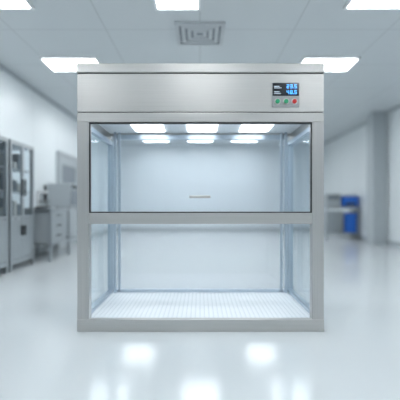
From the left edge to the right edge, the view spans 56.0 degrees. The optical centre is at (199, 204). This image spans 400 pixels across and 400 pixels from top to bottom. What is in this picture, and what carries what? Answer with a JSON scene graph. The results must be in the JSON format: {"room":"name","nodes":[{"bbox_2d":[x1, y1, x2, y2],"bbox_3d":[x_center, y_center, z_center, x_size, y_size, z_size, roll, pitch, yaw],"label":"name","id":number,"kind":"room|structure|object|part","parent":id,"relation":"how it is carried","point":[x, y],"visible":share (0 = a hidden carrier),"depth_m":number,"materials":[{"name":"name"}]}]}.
{"room":"clean room","nodes":[
{"label":"clean room","id":0,"kind":"room"},
{"bbox_2d":[0,69,107,247],"bbox_3d":[-3.250,-0.640,5.250,0.100,3.200,17.500,0,0,0],"label":"wall","id":1,"kind":"structure","parent":0,"point":[26,117],"depth_m":7.54,"materials":[{"name":"white paint"}]},
{"bbox_2d":[0,63,76,120],"bbox_3d":[-3.175,-2.210,5.250,0.050,0.060,17.500,0,0,0],"label":"trim","id":2,"kind":"structure","parent":1,"relation":"attached to","point":[2,67],"depth_m":7.16,"materials":[{"name":"grey paint"}]},
{"bbox_2d":[56,151,76,247],"bbox_3d":[-3.170,-0.125,9.100,0.060,2.170,1.440,0,0,0],"label":"frame","id":3,"kind":"object","parent":1,"relation":"attached to","point":[58,153],"visible":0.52,"depth_m":8.38,"materials":[{"name":"metal"}]},
{"bbox_2d":[60,155,76,246],"bbox_3d":[-3.180,-0.092,9.100,0.040,2.085,1.290,0,0,0],"label":"leaf","id":4,"kind":"object","parent":1,"relation":"attached to","point":[64,160],"visible":0.47,"depth_m":9.25,"materials":[{"name":"grey paint"}]},
{"bbox_2d":[62,164,74,183],"bbox_3d":[-3.185,-0.465,9.100,0.010,0.950,0.940,0,0,0],"label":"window","id":5,"kind":"structure","parent":4,"relation":"attached to","point":[68,173],"depth_m":9.09,"materials":[{"name":"grey glass"}]},
{"bbox_2d":[34,229,107,254],"bbox_3d":[-3.190,0.900,5.250,0.020,0.120,17.500,0,0,0],"label":"baseboard","id":6,"kind":"structure","parent":1,"relation":"attached to","point":[43,248],"depth_m":8.11,"materials":[{"name":"grey paint"}]},
{"bbox_2d":[0,231,399,399],"bbox_3d":[0.650,1.010,5.250,7.900,0.100,17.700,0,0,0],"label":"floor","id":7,"kind":"structure","parent":0,"point":[43,355],"depth_m":2.77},
{"bbox_2d":[0,135,7,273],"bbox_3d":[-2.925,0.009,4.925,0.490,1.902,0.750,0,0,0],"label":"storage cabinet","id":8,"kind":"object","parent":7,"relation":"on","point":[3,219],"visible":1,"depth_m":5.25,"materials":[{"name":"metal"}]},
{"bbox_2d":[0,139,33,271],"bbox_3d":[-2.925,0.009,5.740,0.490,1.902,0.760,0,0,0],"label":"storage cabinet","id":9,"kind":"object","parent":7,"relation":"on","point":[20,231],"visible":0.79,"depth_m":5.71,"materials":[{"name":"metal"}]},
{"bbox_2d":[17,208,76,261],"bbox_3d":[-2.835,0.510,7.275,0.670,0.900,1.850,0,0,0],"label":"workbench","id":10,"kind":"object","parent":7,"relation":"on","point":[49,223],"visible":0.73,"depth_m":6.45,"materials":[{"name":"grey paint"}]},
{"bbox_2d":[35,185,50,207],"bbox_3d":[-2.835,-0.150,6.800,0.230,0.420,0.160,0,0,0],"label":"microscope","id":11,"kind":"object","parent":10,"relation":"on","point":[44,192],"visible":0.91,"depth_m":6.77,"materials":[{"name":"grey plastic"}]},
{"bbox_3d":[-2.855,-0.115,6.800,0.190,0.290,0.060,0,0,0],"label":"arm","id":12,"kind":"part","parent":11,"relation":"part of","materials":[{"name":"white"}]},
{"bbox_3d":[-2.830,0.384,6.800,0.520,0.548,0.700,0,0,0],"label":"drawer","id":13,"kind":"part","parent":10,"relation":"part of","materials":[{"name":"grey paint"}]},
{"bbox_2d":[34,235,76,244],"bbox_3d":[-2.835,0.670,7.275,0.630,0.020,1.810,0,0,0],"label":"shelf","id":14,"kind":"object","parent":10,"relation":"attached to","point":[71,237],"depth_m":6.70,"materials":[{"name":"metal"}]},
{"bbox_2d":[47,183,76,207],"bbox_3d":[-2.850,-0.190,7.850,0.500,0.500,0.500,0,0,0],"label":"incubator","id":15,"kind":"object","parent":10,"relation":"on","point":[59,194],"visible":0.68,"depth_m":7.60,"materials":[{"name":"grey paint"}]},
{"bbox_3d":[-2.610,-0.150,7.850,0.020,0.320,0.440,0,0,0],"label":"door","id":16,"kind":"part","parent":15,"relation":"part of","materials":[{"name":"grey paint"}]},
{"bbox_2d":[77,63,324,331],"bbox_3d":[0.004,-0.057,3.341,1.880,2.034,1.027,0,0,0],"label":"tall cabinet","id":17,"kind":"object","parent":7,"relation":"on","point":[119,101],"visible":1,"depth_m":2.85,"materials":[{"name":"metal"}]},
{"bbox_3d":[0.000,-0.062,2.850,0.160,0.020,0.024,0,0,0],"label":"sash handle","id":18,"kind":"part","parent":17,"relation":"part of","materials":[{"name":"metal"}]},
{"bbox_2d":[91,292,309,317],"bbox_3d":[0.004,0.887,3.360,1.812,0.026,0.920,0,0,0],"label":"tray","id":19,"kind":"object","parent":17,"relation":"on","point":[116,304],"depth_m":3.27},
{"bbox_3d":[0.004,-0.284,2.867,1.692,0.688,0.026,0,0,0],"label":"sash frame","id":20,"kind":"part","parent":17,"relation":"part of","materials":[{"name":"clear glass"}]},
{"bbox_3d":[0.004,0.102,2.881,1.692,0.084,0.058,0,0,0],"label":"rail","id":21,"kind":"part","parent":17,"relation":"part of","materials":[{"name":"metal"}]},
{"bbox_2d":[324,207,360,238],"bbox_3d":[3.985,0.510,10.750,0.970,0.900,0.600,0,0,0],"label":"side table","id":22,"kind":"object","parent":7,"relation":"on","point":[335,222],"visible":0.87,"depth_m":10.49,"materials":[{"name":"grey plastic"}]},
{"bbox_2d":[324,194,340,206],"bbox_3d":[3.740,-0.130,10.746,0.400,0.380,0.468,0,0,0],"label":"analyser","id":23,"kind":"object","parent":22,"relation":"on","point":[330,200],"visible":0.78,"depth_m":10.52,"materials":[{"name":"grey paint"}]},
{"bbox_3d":[3.790,0.469,10.750,0.420,0.618,0.500,0,0,0],"label":"grey drawer","id":24,"kind":"part","parent":22,"relation":"part of","materials":[{"name":"grey paint"}]},
{"bbox_2d":[324,232,358,233],"bbox_3d":[3.985,0.790,10.750,0.930,0.020,0.560,0,0,0],"label":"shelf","id":25,"kind":"object","parent":22,"relation":"attached to","point":[324,232],"depth_m":10.47,"materials":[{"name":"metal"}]},
{"bbox_2d":[341,195,357,206],"bbox_3d":[4.215,-0.115,10.747,0.430,0.350,0.506,0,0,0],"label":"blue centrifuge","id":26,"kind":"object","parent":22,"relation":"on","point":[346,200],"visible":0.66,"depth_m":10.50,"materials":[{"name":"blue plastic"}]},
{"bbox_2d":[367,112,386,244],"bbox_3d":[4.310,-0.640,9.175,0.340,3.200,0.350,0,0,0],"label":"column","id":27,"kind":"structure","parent":7,"relation":"on","point":[376,121],"depth_m":9.00,"materials":[{"name":"grey paint"}]},
{"bbox_2d":[0,0,399,144],"bbox_3d":[0.650,-2.290,5.250,7.900,0.100,17.700,0,0,0],"label":"ceiling","id":28,"kind":"structure","parent":0,"point":[112,31],"depth_m":5.18,"materials":[{"name":"grey paint"}]},
{"bbox_2d":[0,0,34,9],"bbox_3d":[-2.300,-2.225,3.980,0.860,0.030,0.560,0,0,0],"label":"frame","id":29,"kind":"object","parent":28,"relation":"attached to","point":[28,2],"visible":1,"depth_m":4.23,"materials":[{"name":"white metal"}]},
{"bbox_2d":[0,0,29,7],"bbox_3d":[-2.300,-2.230,3.980,0.800,0.020,0.500,0,0,0],"label":"diffuser","id":30,"kind":"object","parent":29,"relation":"attached to","point":[3,3],"visible":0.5,"depth_m":4.16,"materials":[{"name":"white plastic"}]},
{"bbox_2d":[39,56,99,71],"bbox_3d":[-2.000,-2.225,5.950,0.860,0.030,0.560,0,0,0],"label":"frame","id":31,"kind":"object","parent":28,"relation":"attached to","point":[41,58],"visible":0.68,"depth_m":5.67,"materials":[{"name":"white metal"}]},
{"bbox_2d":[43,59,96,69],"bbox_3d":[-2.000,-2.230,5.950,0.800,0.020,0.500,0,0,0],"label":"diffuser","id":32,"kind":"object","parent":31,"relation":"attached to","point":[56,64],"visible":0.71,"depth_m":5.86,"materials":[{"name":"white plastic"}]},
{"bbox_2d":[153,0,199,10],"bbox_3d":[-0.250,-2.225,4.000,0.510,0.030,0.560,0,0,0],"label":"frame","id":33,"kind":"object","parent":28,"relation":"attached to","point":[154,1],"visible":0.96,"depth_m":4.25,"materials":[{"name":"white"}]},
{"bbox_2d":[156,0,197,8],"bbox_3d":[-0.250,-2.230,4.000,0.450,0.020,0.500,0,0,0],"label":"diffuser","id":34,"kind":"object","parent":33,"relation":"attached to","point":[162,4],"visible":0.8,"depth_m":4.16,"materials":[{"name":"white plastic"}]},
{"bbox_2d":[175,22,224,45],"bbox_3d":[0.000,-2.223,4.900,0.620,0.035,0.620,0,0,0],"label":"air diffuser","id":35,"kind":"object","parent":28,"relation":"in","point":[187,33],"depth_m":4.87,"materials":[{"name":"white metal"}]},
{"bbox_2d":[300,56,360,71],"bbox_3d":[2.000,-2.225,5.950,0.860,0.030,0.560,0,0,0],"label":"frame","id":36,"kind":"object","parent":28,"relation":"attached to","point":[358,58],"visible":0.68,"depth_m":5.67,"materials":[{"name":"white metal"}]},
{"bbox_2d":[303,59,356,69],"bbox_3d":[2.000,-2.230,5.950,0.800,0.020,0.500,0,0,0],"label":"diffuser","id":37,"kind":"object","parent":36,"relation":"attached to","point":[330,64],"visible":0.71,"depth_m":5.86,"materials":[{"name":"white plastic"}]},
{"bbox_2d":[343,0,399,9],"bbox_3d":[2.050,-2.225,3.980,0.860,0.030,0.560,0,0,0],"label":"frame","id":38,"kind":"object","parent":28,"relation":"attached to","point":[348,2],"visible":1,"depth_m":4.23,"materials":[{"name":"white metal"}]},
{"bbox_2d":[347,0,399,7],"bbox_3d":[2.050,-2.230,3.980,0.800,0.020,0.500,0,0,0],"label":"diffuser","id":39,"kind":"object","parent":38,"relation":"attached to","point":[355,3],"visible":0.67,"depth_m":4.16,"materials":[{"name":"white plastic"}]},
{"bbox_2d":[117,145,309,227],"bbox_3d":[0.650,-0.640,14.050,7.900,3.200,0.100,0,0,0],"label":"wall","id":40,"kind":"structure","parent":0,"point":[154,178],"depth_m":14.00,"materials":[{"name":"white paint"}]},
{"bbox_2d":[117,228,309,230],"bbox_3d":[0.650,0.900,13.990,7.660,0.120,0.020,0,0,0],"label":"baseboard","id":41,"kind":"structure","parent":40,"relation":"attached to","point":[122,229],"depth_m":13.98,"materials":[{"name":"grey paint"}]},
{"bbox_2d":[324,108,399,241],"bbox_3d":[4.550,-0.640,5.250,0.100,3.200,17.500,0,0,0],"label":"wall","id":42,"kind":"structure","parent":0,"point":[345,157],"depth_m":10.54,"materials":[{"name":"white paint"}]},
{"bbox_2d":[324,105,399,144],"bbox_3d":[4.475,-2.210,5.250,0.050,0.060,17.500,0,0,0],"label":"trim","id":43,"kind":"structure","parent":42,"relation":"attached to","point":[398,106],"depth_m":10.83,"materials":[{"name":"grey paint"}]},
{"bbox_2d":[338,234,399,247],"bbox_3d":[4.490,0.900,5.250,0.020,0.120,17.500,0,0,0],"label":"baseboard","id":44,"kind":"structure","parent":42,"relation":"attached to","point":[390,243],"depth_m":10.15,"materials":[{"name":"grey paint"}]}
]}

